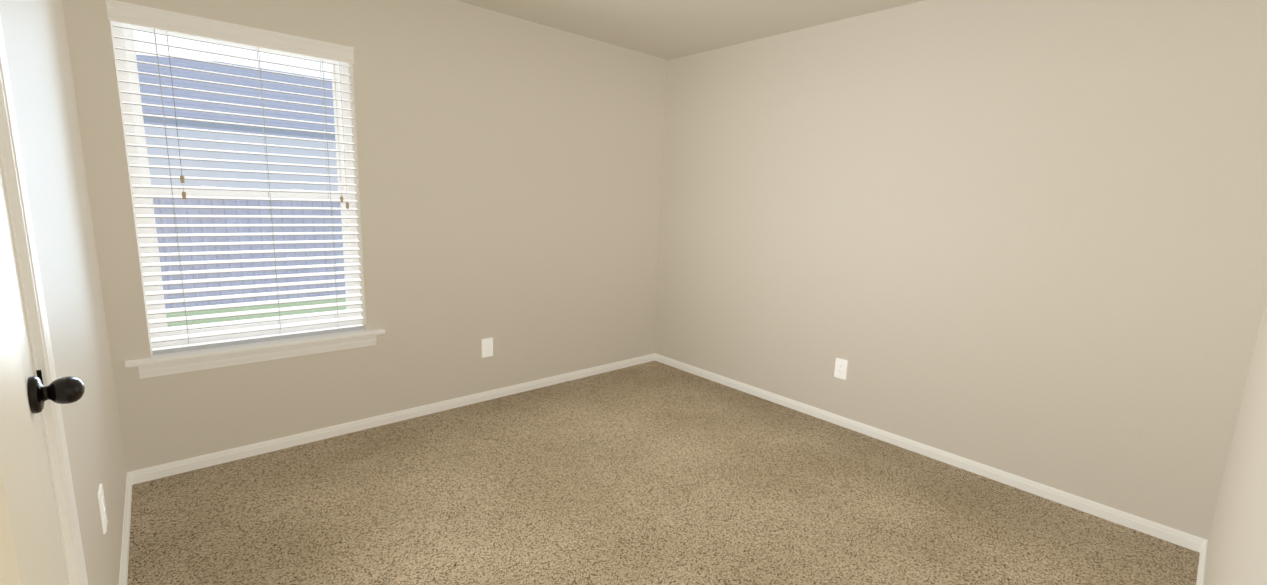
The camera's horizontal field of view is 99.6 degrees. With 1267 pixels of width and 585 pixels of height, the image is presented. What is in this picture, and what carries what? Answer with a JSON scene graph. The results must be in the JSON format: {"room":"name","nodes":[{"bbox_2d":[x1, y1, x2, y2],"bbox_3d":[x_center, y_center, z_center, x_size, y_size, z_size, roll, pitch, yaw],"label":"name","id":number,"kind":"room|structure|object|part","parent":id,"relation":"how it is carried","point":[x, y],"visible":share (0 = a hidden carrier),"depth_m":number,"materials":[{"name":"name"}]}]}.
{"room":"empty bedroom","nodes":[
{"label":"empty bedroom","id":0,"kind":"room"},
{"bbox_2d":[0,0,126,584],"bbox_3d":[-0.667,0.051,0.360,0.160,2.440,4.934,-7,13,-41],"label":"wall","id":1,"kind":"structure","parent":0,"point":[35,36],"depth_m":1.50,"materials":[{"name":"beige paint"}]},
{"bbox_2d":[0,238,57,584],"bbox_3d":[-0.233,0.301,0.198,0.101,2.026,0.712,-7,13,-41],"label":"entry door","id":2,"kind":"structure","parent":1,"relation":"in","point":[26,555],"depth_m":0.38,"materials":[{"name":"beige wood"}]},
{"bbox_2d":[0,163,84,584],"bbox_3d":[-0.842,0.188,0.718,0.101,2.026,0.763,-7,13,-41],"label":"closet door","id":3,"kind":"structure","parent":1,"relation":"in","point":[67,390],"depth_m":0.95,"materials":[{"name":"beige wood"}]},
{"bbox_3d":[-1.044,0.179,0.971,0.066,0.067,0.067,-7,13,-41],"label":"knob","id":4,"kind":"part","parent":3,"relation":"part of","materials":[{"name":"black metal"}]},
{"bbox_2d":[0,18,87,584],"bbox_3d":[-0.904,0.154,0.654,0.176,2.118,0.916,-7,13,-41],"label":"trim","id":5,"kind":"structure","parent":1,"relation":"attached to","point":[15,187],"depth_m":1.00,"materials":[{"name":"white"}]},
{"bbox_2d":[98,484,107,533],"bbox_3d":[-1.560,0.635,1.574,0.007,0.122,0.078,-7,13,-41],"label":"outlet","id":6,"kind":"object","parent":1,"relation":"attached to","point":[102,508],"visible":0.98,"depth_m":1.55,"materials":[{"name":"white plastic"}]},
{"bbox_2d":[119,471,138,584],"bbox_3d":[-1.727,0.968,1.812,0.013,0.060,1.602,-7,13,-41],"label":"baseboard","id":7,"kind":"structure","parent":1,"relation":"attached to","point":[131,479],"depth_m":2.05,"materials":[{"name":"white wood"}]},
{"bbox_2d":[63,0,667,471],"bbox_3d":[-1.062,-0.487,3.370,3.635,2.440,0.160,-7,13,-41],"label":"wall","id":8,"kind":"structure","parent":0,"point":[509,184],"depth_m":3.19,"materials":[{"name":"beige paint"}]},
{"bbox_2d":[106,0,353,63],"bbox_3d":[-1.784,-1.181,2.459,0.911,0.078,0.028,-7,13,-41],"label":"window valance","id":9,"kind":"object","parent":8,"relation":"attached to","point":[145,16],"visible":1,"depth_m":2.40,"materials":[{"name":"white"}]},
{"bbox_2d":[110,21,384,378],"bbox_3d":[-1.848,-0.447,2.629,1.073,1.583,0.203,-7,13,-41],"label":"window","id":10,"kind":"structure","parent":8,"relation":"in","point":[125,54],"depth_m":2.59,"materials":[{"name":"white plastic"}]},
{"bbox_2d":[112,25,363,354],"bbox_3d":[-1.839,-0.489,2.614,0.891,1.485,0.050,-7,13,-41],"label":"window blinds","id":11,"kind":"object","parent":10,"relation":"attached to","point":[196,346],"visible":0.92,"depth_m":2.58,"materials":[{"name":"white plastic"}]},
{"bbox_2d":[166,31,186,198],"bbox_3d":[-2.014,-0.778,2.353,0.016,0.727,0.016,8,12,32],"label":"tassel","id":12,"kind":"object","parent":11,"relation":"hanging from","point":[182,178],"depth_m":2.39,"materials":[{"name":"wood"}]},
{"bbox_2d":[334,62,348,208],"bbox_3d":[-1.525,-0.820,2.789,0.042,0.759,0.017,-7,13,-41],"label":"tassel","id":13,"kind":"object","parent":11,"relation":"hanging from","point":[341,198],"depth_m":2.80,"materials":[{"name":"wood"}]},
{"bbox_2d":[135,353,654,482],"bbox_3d":[-1.048,0.698,3.511,3.315,0.060,0.013,-7,13,-41],"label":"baseboard","id":14,"kind":"structure","parent":8,"relation":"attached to","point":[194,463],"depth_m":3.04,"materials":[{"name":"white wood"}]},
{"bbox_2d":[482,338,492,357],"bbox_3d":[-0.961,0.363,3.524,0.078,0.122,0.007,-7,13,-41],"label":"outlet","id":15,"kind":"object","parent":8,"relation":"attached to","point":[487,347],"visible":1,"depth_m":3.52,"materials":[{"name":"white plastic"}]},
{"bbox_2d":[127,361,1199,584],"bbox_3d":[0.584,1.159,1.725,3.635,0.120,5.254,-7,13,-41],"label":"floor","id":16,"kind":"structure","parent":0,"point":[653,473],"depth_m":2.37,"materials":[{"name":"beige carpet"}]},
{"bbox_2d":[457,0,923,59],"bbox_3d":[0.676,-1.361,1.287,3.635,0.120,5.254,-7,13,-41],"label":"ceiling","id":17,"kind":"structure","parent":0,"point":[668,29],"depth_m":3.22,"materials":[{"name":"beige paint"}]},
{"bbox_2d":[655,0,1266,539],"bbox_3d":[1.927,-0.253,2.652,0.160,2.440,4.934,-7,13,-41],"label":"wall","id":18,"kind":"structure","parent":0,"point":[1025,238],"depth_m":2.66,"materials":[{"name":"beige paint"}]},
{"bbox_2d":[834,358,847,379],"bbox_3d":[1.294,0.476,3.339,0.007,0.122,0.078,-7,13,-41],"label":"outlet","id":19,"kind":"object","parent":18,"relation":"attached to","point":[841,365],"visible":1,"depth_m":3.33,"materials":[{"name":"white plastic"}]},
{"bbox_2d":[655,353,1194,550],"bbox_3d":[1.282,0.804,3.390,0.013,0.060,3.240,-7,13,-41],"label":"baseboard","id":20,"kind":"structure","parent":18,"relation":"attached to","point":[969,465],"depth_m":2.83,"materials":[{"name":"white wood"}]},
{"bbox_2d":[1203,298,1266,584],"bbox_3d":[1.211,0.031,0.866,3.635,2.440,0.125,-7,13,-41],"label":"wall","id":21,"kind":"structure","parent":0,"point":[1236,553],"depth_m":1.44,"materials":[{"name":"beige paint"}]},
{"bbox_2d":[1195,536,1207,584],"bbox_3d":[1.436,1.156,1.398,2.443,0.060,0.013,-7,13,-41],"label":"baseboard","id":22,"kind":"structure","parent":21,"relation":"attached to","point":[1200,543],"depth_m":2.12,"materials":[{"name":"white wood"}]},
{"label":"outside","id":23,"kind":"structure","parent":0,"visible":0},
{"bbox_2d":[166,284,346,326],"bbox_3d":[-11.558,-1.778,18.631,36.000,0.200,36.496,-7,13,-41],"label":"lawn","id":24,"kind":"structure","parent":23,"point":[193,313],"depth_m":7.54,"materials":[{"name":"green plant"}]},
{"bbox_2d":[136,55,337,278],"bbox_3d":[-8.954,-3.234,13.974,26.800,4.450,8.900,-7,13,-41],"label":"house siding","id":25,"kind":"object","parent":24,"relation":"on","point":[228,118],"depth_m":10.32,"materials":[{"name":"blue"}]},
{"bbox_2d":[153,198,345,308],"bbox_3d":[-3.674,-0.880,9.867,32.055,1.600,0.060,-7,13,-41],"label":"fence","id":26,"kind":"object","parent":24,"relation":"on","point":[183,211],"depth_m":7.97,"materials":[{"name":"blue"}]}
]}

